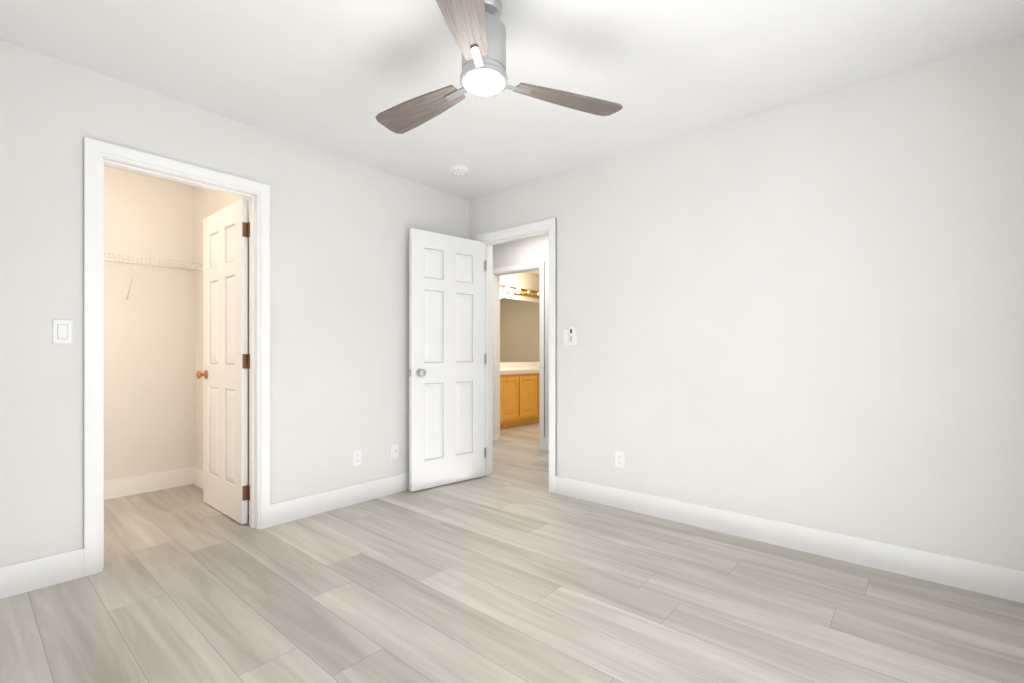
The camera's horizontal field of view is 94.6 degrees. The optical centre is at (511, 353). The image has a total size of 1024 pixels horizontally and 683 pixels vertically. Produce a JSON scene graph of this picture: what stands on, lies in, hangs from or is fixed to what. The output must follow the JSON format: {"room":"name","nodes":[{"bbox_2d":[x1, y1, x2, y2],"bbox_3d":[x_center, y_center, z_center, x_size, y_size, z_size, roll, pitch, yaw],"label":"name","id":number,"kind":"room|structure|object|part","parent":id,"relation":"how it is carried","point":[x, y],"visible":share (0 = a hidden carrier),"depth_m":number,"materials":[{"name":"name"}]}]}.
{"room":"empty bedroom","nodes":[
{"label":"empty bedroom","id":0,"kind":"room"},
{"bbox_2d":[104,166,194,480],"bbox_3d":[-3.209,-0.153,3.295,0.120,2.440,1.682,0,0,41],"label":"wall","id":1,"kind":"structure","parent":0,"point":[149,377],"depth_m":3.66,"materials":[{"name":"paint"}]},
{"bbox_2d":[104,467,191,499],"bbox_3d":[-3.120,1.000,3.297,0.013,0.135,1.562,0,0,40],"label":"baseboard","id":2,"kind":"structure","parent":1,"relation":"attached to","point":[121,487],"depth_m":3.64,"materials":[{"name":"paint"}]},
{"bbox_2d":[104,251,202,303],"bbox_3d":[-2.987,-0.539,3.185,0.357,0.322,1.556,0,0,41],"label":"wire closet shelf","id":3,"kind":"object","parent":1,"relation":"attached to","point":[150,264],"visible":0.54,"depth_m":3.46,"materials":[{"name":"white metal"}]},
{"bbox_2d":[195,186,248,483],"bbox_3d":[-2.107,-0.153,3.538,1.480,2.440,0.120,0,0,41],"label":"wall","id":4,"kind":"structure","parent":0,"point":[208,202],"depth_m":3.80,"materials":[{"name":"paint"}]},
{"bbox_2d":[192,467,248,513],"bbox_3d":[-2.098,1.000,3.444,1.336,0.135,0.013,0,0,40],"label":"baseboard","id":5,"kind":"structure","parent":4,"relation":"attached to","point":[197,474],"depth_m":3.81,"materials":[{"name":"paint"}]},
{"bbox_2d":[0,40,468,576],"bbox_3d":[-1.513,-0.153,3.002,0.152,2.440,3.340,0,0,41],"label":"wall","id":6,"kind":"structure","parent":0,"point":[340,226],"depth_m":2.66,"materials":[{"name":"paint"}]},
{"bbox_2d":[52,319,72,343],"bbox_3d":[-2.103,-0.103,2.210,0.010,0.115,0.070,0,0,41],"label":"light switch","id":7,"kind":"object","parent":6,"relation":"attached to","point":[62,331],"visible":1,"depth_m":2.21,"materials":[{"name":"white plastic"}]},
{"bbox_2d":[196,199,248,523],"bbox_3d":[-1.930,0.047,3.168,0.725,2.020,0.155,0,0,41],"label":"closet door","id":8,"kind":"structure","parent":6,"relation":"attached to","point":[224,374],"depth_m":3.11,"materials":[{"name":"paint"}]},
{"bbox_2d":[270,472,408,526],"bbox_3d":[-0.927,1.000,3.564,0.040,0.135,1.725,0,0,40],"label":"baseboard","id":9,"kind":"structure","parent":6,"relation":"attached to","point":[305,506],"depth_m":3.24,"materials":[{"name":"paint"}]},
{"bbox_2d":[352,449,360,466],"bbox_3d":[-1.107,0.747,3.378,0.009,0.115,0.070,0,0,41],"label":"outlet","id":10,"kind":"object","parent":6,"relation":"attached to","point":[356,457],"visible":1,"depth_m":3.37,"materials":[{"name":"white plastic"}]},
{"bbox_2d":[391,443,398,458],"bbox_3d":[-0.894,0.747,3.624,0.012,0.115,0.070,0,0,41],"label":"outlet","id":11,"kind":"object","parent":6,"relation":"attached to","point":[394,450],"visible":1,"depth_m":3.62,"materials":[{"name":"white plastic"}]},
{"bbox_2d":[0,422,1023,682],"bbox_3d":[0.340,1.097,3.786,6.000,0.060,7.600,0,0,41],"label":"floor","id":12,"kind":"structure","parent":0,"point":[510,570],"depth_m":2.00,"materials":[{"name":"beige wood"}]},
{"bbox_2d":[0,548,83,598],"bbox_3d":[-2.249,1.000,2.039,0.013,0.135,0.600,0,0,40],"label":"baseboard","id":13,"kind":"structure","parent":12,"relation":"on","point":[26,576],"depth_m":2.15,"materials":[{"name":"paint"}]},
{"bbox_2d":[500,370,539,428],"bbox_3d":[0.157,0.679,7.346,0.590,0.775,2.624,0,0,41],"label":"bathroom vanity","id":14,"kind":"object","parent":12,"relation":"on","point":[519,393],"depth_m":6.89,"materials":[{"name":"brown wood"}]},
{"bbox_2d":[500,366,539,373],"bbox_3d":[0.153,0.264,7.356,0.571,0.055,2.634,0,0,41],"label":"countertop","id":15,"kind":"structure","parent":14,"relation":"on","point":[527,369],"depth_m":6.98,"materials":[{"name":"beige stone"}]},
{"bbox_2d":[555,476,1023,602],"bbox_3d":[1.279,1.000,2.806,2.480,0.135,0.013,0,0,40],"label":"baseboard","id":16,"kind":"structure","parent":12,"relation":"on","point":[1007,583],"depth_m":2.49,"materials":[{"name":"paint"}]},
{"bbox_2d":[0,0,1023,274],"bbox_3d":[0.340,-1.403,3.786,6.000,0.060,7.600,0,0,41],"label":"ceiling","id":17,"kind":"structure","parent":0,"point":[334,76],"depth_m":2.21,"materials":[{"name":"paint"}]},
{"bbox_2d":[451,165,467,175],"bbox_3d":[-0.389,-1.355,3.502,0.132,0.037,0.132,0,0,41],"label":"smoke detector","id":18,"kind":"object","parent":17,"relation":"attached to","point":[460,170],"visible":1,"depth_m":3.46,"materials":[{"name":"white plastic"}]},
{"bbox_2d":[376,0,622,133],"bbox_3d":[-0.186,-1.214,1.957,1.032,0.318,1.135,0,0,41],"label":"fan","id":19,"kind":"object","parent":17,"relation":"hanging from","point":[477,28],"visible":1,"depth_m":1.85,"materials":[{"name":"brown wood"}]},
{"bbox_3d":[-0.387,-1.087,2.087,0.556,0.024,0.154,0,-10,38],"label":"blade","id":20,"kind":"part","parent":19,"relation":"part of","materials":[{"name":"brown wood"}]},
{"bbox_3d":[-0.150,-1.087,1.519,0.154,0.024,0.556,-10,-1,6],"label":"blade","id":21,"kind":"part","parent":19,"relation":"part of","materials":[{"name":"brown wood"}]},
{"bbox_3d":[0.211,-1.087,2.010,0.556,0.024,0.154,0,10,-23],"label":"blade","id":22,"kind":"part","parent":19,"relation":"part of","materials":[{"name":"brown wood"}]},
{"bbox_2d":[500,272,539,362],"bbox_3d":[0.116,-0.153,7.850,0.120,2.440,3.350,0,0,41],"label":"wall","id":23,"kind":"structure","parent":0,"point":[527,280],"depth_m":7.83,"materials":[{"name":"paint"}]},
{"bbox_2d":[500,297,539,361],"bbox_3d":[-0.051,-0.381,7.553,0.006,1.005,2.480,0,0,41],"label":"bathroom mirror","id":24,"kind":"object","parent":23,"relation":"attached to","point":[519,330],"visible":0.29,"depth_m":7.75,"materials":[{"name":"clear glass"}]},
{"bbox_2d":[500,285,539,297],"bbox_3d":[0.163,-1.013,7.699,0.141,0.110,2.160,0,0,41],"label":"sconce","id":25,"kind":"object","parent":23,"relation":"attached to","point":[518,291],"visible":0.44,"depth_m":7.65,"materials":[{"name":"gold metal"}]},
{"bbox_2d":[500,362,539,369],"bbox_3d":[-0.056,0.187,7.535,0.020,0.100,2.634,0,0,41],"label":"backsplash","id":26,"kind":"structure","parent":23,"relation":"attached to","point":[504,365],"depth_m":7.61,"materials":[{"name":"beige stone"}]},
{"bbox_2d":[493,234,548,437],"bbox_3d":[0.613,-0.153,5.144,4.390,2.440,0.120,0,0,41],"label":"wall","id":27,"kind":"structure","parent":0,"point":[525,251],"depth_m":5.36,"materials":[{"name":"paint"}]},
{"bbox_2d":[493,261,544,448],"bbox_3d":[0.081,0.015,5.599,0.850,2.105,0.152,0,0,41],"label":"trim","id":28,"kind":"structure","parent":27,"relation":"attached to","point":[520,268],"depth_m":5.67,"materials":[{"name":"paint"}]},
{"bbox_2d":[544,437,548,449],"bbox_3d":[1.254,1.000,4.510,2.350,0.135,0.013,0,0,40],"label":"baseboard","id":29,"kind":"structure","parent":27,"relation":"attached to","point":[546,440],"depth_m":5.24,"materials":[{"name":"paint"}]},
{"bbox_2d":[469,34,1023,570],"bbox_3d":[0.379,-0.153,3.661,5.260,2.440,0.120,0,0,41],"label":"wall","id":30,"kind":"structure","parent":0,"point":[809,312],"depth_m":2.51,"materials":[{"name":"paint"}]},
{"bbox_2d":[476,218,555,492],"bbox_3d":[0.055,0.015,3.937,0.850,2.105,0.152,0,0,41],"label":"door frame","id":31,"kind":"structure","parent":30,"relation":"attached to","point":[530,230],"depth_m":3.93,"materials":[{"name":"paint"}]},
{"bbox_2d":[409,228,483,491],"bbox_3d":[-0.512,0.047,3.866,0.720,2.020,0.155,0,0,-41],"label":"bedroom door","id":32,"kind":"structure","parent":31,"relation":"attached to","point":[446,359],"depth_m":3.82,"materials":[{"name":"paint"}]},
{"bbox_2d":[564,326,576,344],"bbox_3d":[0.427,-0.135,3.526,0.116,0.140,0.024,0,0,41],"label":"double light switch","id":33,"kind":"object","parent":30,"relation":"attached to","point":[570,336],"visible":1,"depth_m":3.50,"materials":[{"name":"white plastic"}]},
{"bbox_2d":[615,451,623,468],"bbox_3d":[0.743,0.732,3.265,0.070,0.115,0.009,0,0,41],"label":"outlet","id":34,"kind":"object","parent":30,"relation":"attached to","point":[619,459],"visible":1,"depth_m":3.26,"materials":[{"name":"white plastic"}]}
]}

